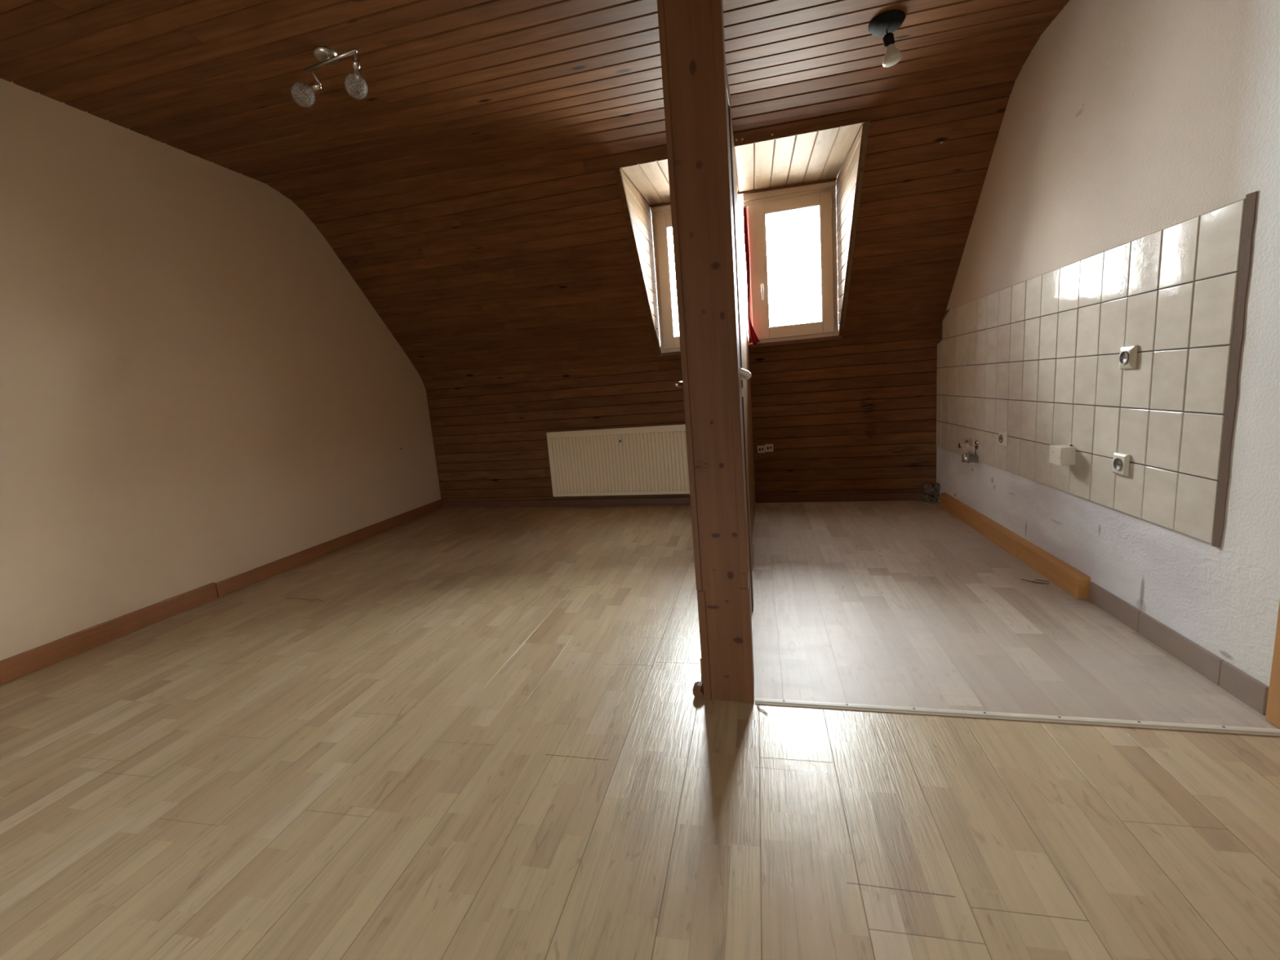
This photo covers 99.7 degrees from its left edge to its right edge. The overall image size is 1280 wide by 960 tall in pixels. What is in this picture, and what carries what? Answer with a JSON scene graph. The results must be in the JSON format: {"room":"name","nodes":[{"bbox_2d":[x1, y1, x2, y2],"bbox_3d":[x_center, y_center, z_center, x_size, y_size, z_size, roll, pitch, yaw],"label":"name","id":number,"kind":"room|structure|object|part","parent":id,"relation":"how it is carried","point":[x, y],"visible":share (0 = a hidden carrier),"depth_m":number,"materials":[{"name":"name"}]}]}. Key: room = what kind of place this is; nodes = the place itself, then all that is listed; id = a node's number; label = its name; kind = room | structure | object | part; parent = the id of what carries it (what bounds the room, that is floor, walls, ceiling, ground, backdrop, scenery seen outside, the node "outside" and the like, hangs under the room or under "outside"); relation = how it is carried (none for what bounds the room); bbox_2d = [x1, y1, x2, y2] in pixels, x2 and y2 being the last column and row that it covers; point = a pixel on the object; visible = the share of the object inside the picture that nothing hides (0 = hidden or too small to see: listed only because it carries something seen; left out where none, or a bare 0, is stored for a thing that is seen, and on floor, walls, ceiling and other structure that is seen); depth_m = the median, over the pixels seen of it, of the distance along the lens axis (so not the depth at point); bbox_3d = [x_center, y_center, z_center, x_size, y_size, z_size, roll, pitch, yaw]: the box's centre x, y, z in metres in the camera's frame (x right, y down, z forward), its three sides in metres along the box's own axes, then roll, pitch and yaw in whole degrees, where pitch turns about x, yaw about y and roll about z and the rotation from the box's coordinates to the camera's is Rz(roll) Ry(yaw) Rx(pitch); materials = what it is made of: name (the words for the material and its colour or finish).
{"room":"studio apartment","nodes":[
{"label":"studio apartment","id":0,"kind":"room"},
{"bbox_2d":[0,78,440,660],"bbox_3d":[-2.798,-0.435,2.315,0.150,2.642,6.189,-2,10,12],"label":"wall","id":1,"kind":"structure","parent":0,"point":[197,390],"depth_m":2.93,"materials":[{"name":"beige paint"}]},
{"bbox_2d":[0,499,442,685],"bbox_3d":[-2.625,0.767,2.477,0.018,0.098,6.120,-2,10,12],"label":"baseboard","id":2,"kind":"structure","parent":1,"relation":"attached to","point":[17,666],"depth_m":2.89,"materials":[{"name":"brown wood"}]},
{"bbox_2d":[0,0,1069,390],"bbox_3d":[-0.629,-1.127,1.580,4.858,1.500,6.604,-2,10,12],"label":"ceiling","id":3,"kind":"structure","parent":0,"point":[465,182],"depth_m":2.89,"materials":[{"name":"brown wood"}]},
{"bbox_2d":[303,46,360,93],"bbox_3d":[-1.301,-1.710,2.284,0.394,0.203,0.136,-1,10,19],"label":"ceiling spotlight","id":4,"kind":"object","parent":3,"relation":"attached to","point":[326,55],"visible":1,"depth_m":2.25,"materials":[{"name":"metal"}]},
{"bbox_3d":[-1.419,-1.667,2.311,0.036,0.020,0.014,-2,10,12],"label":"bulb","id":5,"kind":"part","parent":4,"relation":"part of","materials":[{"name":"white glass"}]},
{"bbox_3d":[-1.370,-1.701,2.283,0.009,0.056,0.037,5,13,45],"label":"arm","id":6,"kind":"part","parent":4,"relation":"part of","materials":[{"name":"metal"}]},
{"bbox_3d":[-1.146,-1.707,2.175,0.008,0.041,0.021,-6,9,-10],"label":"arm","id":7,"kind":"part","parent":4,"relation":"part of","materials":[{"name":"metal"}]},
{"bbox_2d":[867,9,905,67],"bbox_3d":[1.049,-1.856,2.297,0.144,0.168,0.144,-2,10,12],"label":"pendant bulb","id":8,"kind":"object","parent":3,"relation":"hanging from","point":[886,23],"visible":1,"depth_m":2.27,"materials":[{"name":"black plastic"}]},
{"bbox_3d":[1.074,-1.817,2.300,0.079,0.085,0.080,-2,10,12],"label":"reflector bulb","id":9,"kind":"part","parent":8,"relation":"part of","materials":[{"name":"white glass"}]},
{"bbox_2d":[614,167,661,351],"bbox_3d":[0.014,-1.575,3.956,0.034,1.270,1.260,-2,10,12],"label":"wall","id":10,"kind":"structure","parent":0,"point":[640,211],"depth_m":4.03,"materials":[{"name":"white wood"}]},
{"bbox_2d":[613,168,660,353],"bbox_3d":[0.004,-1.487,3.909,0.036,1.067,1.032,-2,10,12],"label":"trim","id":11,"kind":"structure","parent":10,"relation":"attached to","point":[617,171],"depth_m":3.78,"materials":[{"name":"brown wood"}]},
{"bbox_2d":[0,499,1279,959],"bbox_3d":[-0.483,0.788,1.869,4.458,0.080,6.522,-2,10,12],"label":"floor","id":12,"kind":"structure","parent":0,"point":[488,736],"depth_m":1.46,"materials":[{"name":"brown wood"}]},
{"bbox_2d":[693,681,703,697],"bbox_3d":[0.193,0.688,1.769,0.042,0.041,0.042,-2,10,12],"label":"stub","id":13,"kind":"object","parent":12,"relation":"on","point":[698,688],"visible":0.89,"depth_m":1.76,"materials":[{"name":"brown wood"}]},
{"bbox_2d":[657,0,754,703],"bbox_3d":[0.201,-0.521,1.608,0.169,2.474,0.174,-2,10,12],"label":"timber post","id":14,"kind":"object","parent":12,"relation":"on","point":[691,32],"visible":1,"depth_m":1.55,"materials":[{"name":"brown wood"}]},
{"bbox_2d":[920,482,940,502],"bbox_3d":[2.216,0.092,4.112,0.126,0.154,0.130,-2,10,12],"label":"mortar","id":15,"kind":"object","parent":12,"relation":"on","point":[930,490],"visible":0.98,"depth_m":4.08,"materials":[{"name":"grey concrete"}]},
{"bbox_2d":[755,697,1279,736],"bbox_3d":[1.018,0.675,1.555,1.344,0.009,0.027,-2,10,14],"label":"threshold strip","id":16,"kind":"object","parent":12,"relation":"on","point":[1064,719],"visible":1,"depth_m":1.53,"materials":[{"name":"silver metal"}]},
{"bbox_2d":[1021,578,1048,584],"bbox_3d":[1.809,0.462,2.473,0.105,0.007,0.046,2,11,35],"label":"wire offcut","id":17,"kind":"object","parent":12,"relation":"on","point":[1021,579],"visible":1,"depth_m":2.46,"materials":[{"name":"grey"}]},
{"bbox_2d":[426,346,937,504],"bbox_3d":[0.110,-0.356,4.767,4.876,1.340,0.106,-2,10,17],"label":"wall","id":18,"kind":"structure","parent":0,"point":[864,422],"depth_m":4.43,"materials":[{"name":"brown wood"}]},
{"bbox_2d":[441,496,690,507],"bbox_3d":[-0.576,0.207,5.006,2.937,0.062,0.023,-2,10,17],"label":"baseboard","id":19,"kind":"structure","parent":18,"relation":"attached to","point":[647,500],"depth_m":5.01,"materials":[{"name":"brown wood"}]},
{"bbox_2d":[546,423,689,496],"bbox_3d":[-0.138,-0.111,4.765,1.411,0.698,0.126,-2,10,17],"label":"radiator","id":20,"kind":"object","parent":18,"relation":"attached to","point":[642,460],"visible":0.89,"depth_m":4.72,"materials":[{"name":"metal"}]},
{"bbox_2d":[546,423,685,434],"bbox_3d":[-0.165,-0.446,4.705,1.411,0.015,0.069,-2,10,17],"label":"grille","id":21,"kind":"object","parent":20,"relation":"attached to","point":[669,427],"depth_m":4.67,"materials":[{"name":"white metal"}]},
{"bbox_2d":[757,445,764,453],"bbox_3d":[1.000,-0.253,4.456,0.062,0.062,0.011,-2,10,17],"label":"wall socket","id":22,"kind":"object","parent":18,"relation":"attached to","point":[761,449],"visible":1,"depth_m":4.45,"materials":[{"name":"beige plastic"}]},
{"bbox_2d":[764,444,773,452],"bbox_3d":[1.062,-0.264,4.436,0.066,0.066,0.011,-2,10,17],"label":"wall socket","id":23,"kind":"object","parent":18,"relation":"attached to","point":[768,447],"visible":1,"depth_m":4.43,"materials":[{"name":"beige plastic"}]},
{"bbox_2d":[755,492,922,502],"bbox_3d":[1.581,0.143,4.359,1.260,0.062,0.023,-2,10,17],"label":"baseboard","id":24,"kind":"structure","parent":18,"relation":"attached to","point":[892,496],"depth_m":4.34,"materials":[{"name":"brown wood"}]},
{"bbox_2d":[730,111,755,546],"bbox_3d":[0.508,-0.776,3.002,0.100,2.477,2.740,-2,10,14],"label":"wall partition","id":25,"kind":"structure","parent":0,"point":[744,340],"depth_m":3.49,"materials":[{"name":"white paint"}]},
{"bbox_2d":[700,655,702,674],"bbox_3d":[0.534,0.418,3.192,0.029,0.059,2.701,-2,10,14],"label":"wall","id":26,"kind":"structure","parent":25,"relation":"attached to","point":[700,655],"depth_m":1.90,"materials":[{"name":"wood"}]},
{"bbox_2d":[674,65,753,617],"bbox_3d":[0.284,-0.408,1.988,0.249,2.115,0.672,-2,10,12],"label":"door","id":27,"kind":"structure","parent":25,"relation":"in","point":[744,374],"depth_m":2.17,"materials":[{"name":"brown wood"}]},
{"bbox_3d":[0.147,-0.322,1.810,0.054,0.020,0.079,-2,10,12],"label":"lever handle","id":28,"kind":"part","parent":27,"relation":"part of","materials":[{"name":"silver metal"}]},
{"bbox_3d":[0.327,-0.337,1.714,0.052,0.038,0.137,-2,10,12],"label":"lever handle","id":29,"kind":"part","parent":27,"relation":"part of","materials":[{"name":"silver metal"}]},
{"bbox_2d":[742,204,759,345],"bbox_3d":[0.852,-1.554,4.122,0.095,1.026,0.036,0,10,24],"label":"curtain","id":30,"kind":"object","parent":25,"relation":"hanging from","point":[753,337],"visible":1,"depth_m":4.13,"materials":[{"name":"fabric"}]},
{"bbox_2d":[620,114,870,204],"bbox_3d":[0.659,-2.116,3.681,1.448,0.190,1.338,-2,10,12],"label":"ceiling","id":31,"kind":"structure","parent":0,"point":[820,154],"depth_m":3.45,"materials":[{"name":"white wood"}]},
{"bbox_2d":[835,120,870,337],"bbox_3d":[1.382,-1.585,3.554,0.034,1.242,1.260,-2,10,12],"label":"wall","id":32,"kind":"structure","parent":0,"point":[846,184],"depth_m":3.56,"materials":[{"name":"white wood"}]},
{"bbox_2d":[936,0,1279,686],"bbox_3d":[1.633,-0.510,1.008,0.150,2.523,6.189,-2,10,12],"label":"wall","id":33,"kind":"structure","parent":0,"point":[1125,121],"depth_m":1.80,"materials":[{"name":"paint"}]},
{"bbox_2d":[958,440,978,453],"bbox_3d":[2.023,-0.203,3.331,0.102,0.089,0.054,-2,10,12],"label":"angle valve","id":34,"kind":"object","parent":33,"relation":"attached to","point":[967,444],"visible":1,"depth_m":3.32,"materials":[{"name":"silver metal"}]},
{"bbox_3d":[1.985,-0.213,3.338,0.027,0.038,0.038,-2,10,12],"label":"tap knob","id":35,"kind":"part","parent":34,"relation":"part of","materials":[{"name":"silver metal"}]},
{"bbox_2d":[961,452,978,463],"bbox_3d":[2.046,-0.137,3.343,0.091,0.068,0.066,0,10,25],"label":"drain pipe","id":36,"kind":"object","parent":33,"relation":"attached to","point":[967,458],"visible":0.98,"depth_m":3.32,"materials":[{"name":"metal"}]},
{"bbox_2d":[936,191,1257,547],"bbox_3d":[1.940,-0.509,2.764,0.009,0.984,2.603,-2,10,12],"label":"tile backsplash","id":37,"kind":"structure","parent":33,"relation":"attached to","point":[1035,360],"depth_m":1.98,"materials":[{"name":"beige tile"}]},
{"bbox_2d":[998,431,1007,446],"bbox_3d":[1.982,-0.226,2.954,0.017,0.082,0.082,-2,10,12],"label":"wall socket","id":38,"kind":"object","parent":37,"relation":"attached to","point":[1002,438],"visible":1,"depth_m":2.93,"materials":[{"name":"beige plastic"}]},
{"bbox_2d":[1048,444,1075,466],"bbox_3d":[1.829,-0.111,2.338,0.058,0.084,0.093,-2,10,12],"label":"junction box","id":39,"kind":"object","parent":37,"relation":"attached to","point":[1060,455],"visible":1,"depth_m":2.30,"materials":[{"name":"beige plastic"}]},
{"bbox_3d":[1.804,-0.107,2.344,0.008,0.080,0.093,-2,10,12],"label":"box lid","id":40,"kind":"part","parent":39,"relation":"part of","materials":[{"name":"beige plastic"}]},
{"bbox_2d":[1112,452,1129,476],"bbox_3d":[1.777,-0.059,2.000,0.017,0.082,0.082,-2,10,12],"label":"wall socket","id":41,"kind":"object","parent":37,"relation":"attached to","point":[1121,461],"visible":1,"depth_m":1.98,"materials":[{"name":"beige plastic"}]},
{"bbox_2d":[1119,345,1137,368],"bbox_3d":[1.746,-0.439,1.937,0.019,0.082,0.082,-2,10,12],"label":"wall socket","id":42,"kind":"object","parent":37,"relation":"attached to","point":[1128,354],"visible":1,"depth_m":1.92,"materials":[{"name":"beige plastic"}]},
{"bbox_2d":[939,492,1269,715],"bbox_3d":[1.949,0.366,2.716,0.044,0.097,2.595,-2,10,12],"label":"baseboard","id":43,"kind":"structure","parent":33,"relation":"attached to","point":[1206,663],"depth_m":2.06,"materials":[{"name":"brown wood"}]},
{"bbox_2d":[1265,600,1279,728],"bbox_3d":[1.495,-0.296,0.837,0.067,2.080,0.932,-2,10,12],"label":"door","id":44,"kind":"structure","parent":33,"relation":"in","point":[1273,710],"depth_m":1.42,"materials":[{"name":"brown wood"}]},
{"bbox_3d":[0.812,-1.602,4.272,1.488,1.556,0.241,-2,10,12],"label":"wall","id":45,"kind":"structure","parent":0,"visible":0},
{"bbox_2d":[650,204,679,353],"bbox_3d":[0.419,-1.615,4.290,0.613,1.135,0.120,-2,10,17],"label":"window","id":46,"kind":"structure","parent":45,"relation":"in","point":[661,218],"depth_m":4.35,"materials":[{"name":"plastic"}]},
{"bbox_2d":[648,177,836,208],"bbox_3d":[0.750,-2.168,4.099,1.397,0.067,0.070,-2,10,17],"label":"trim","id":47,"kind":"structure","parent":45,"relation":"attached to","point":[740,193],"depth_m":3.99,"materials":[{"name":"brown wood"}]},
{"bbox_2d":[658,335,842,356],"bbox_3d":[0.846,-1.059,4.296,1.432,0.027,0.078,-2,10,17],"label":"trim","id":48,"kind":"structure","parent":45,"relation":"attached to","point":[837,337],"depth_m":4.17,"materials":[{"name":"brown wood"}]},
{"bbox_2d":[742,181,838,344],"bbox_3d":[1.141,-1.627,4.096,0.660,1.109,0.129,-2,10,12],"label":"window","id":49,"kind":"structure","parent":45,"relation":"in","point":[823,195],"depth_m":4.06,"materials":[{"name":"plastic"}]},
{"bbox_3d":[0.937,-1.437,4.131,0.018,0.127,0.045,-2,10,12],"label":"handle","id":50,"kind":"part","parent":49,"relation":"part of","materials":[{"name":"white plastic"}]}
]}

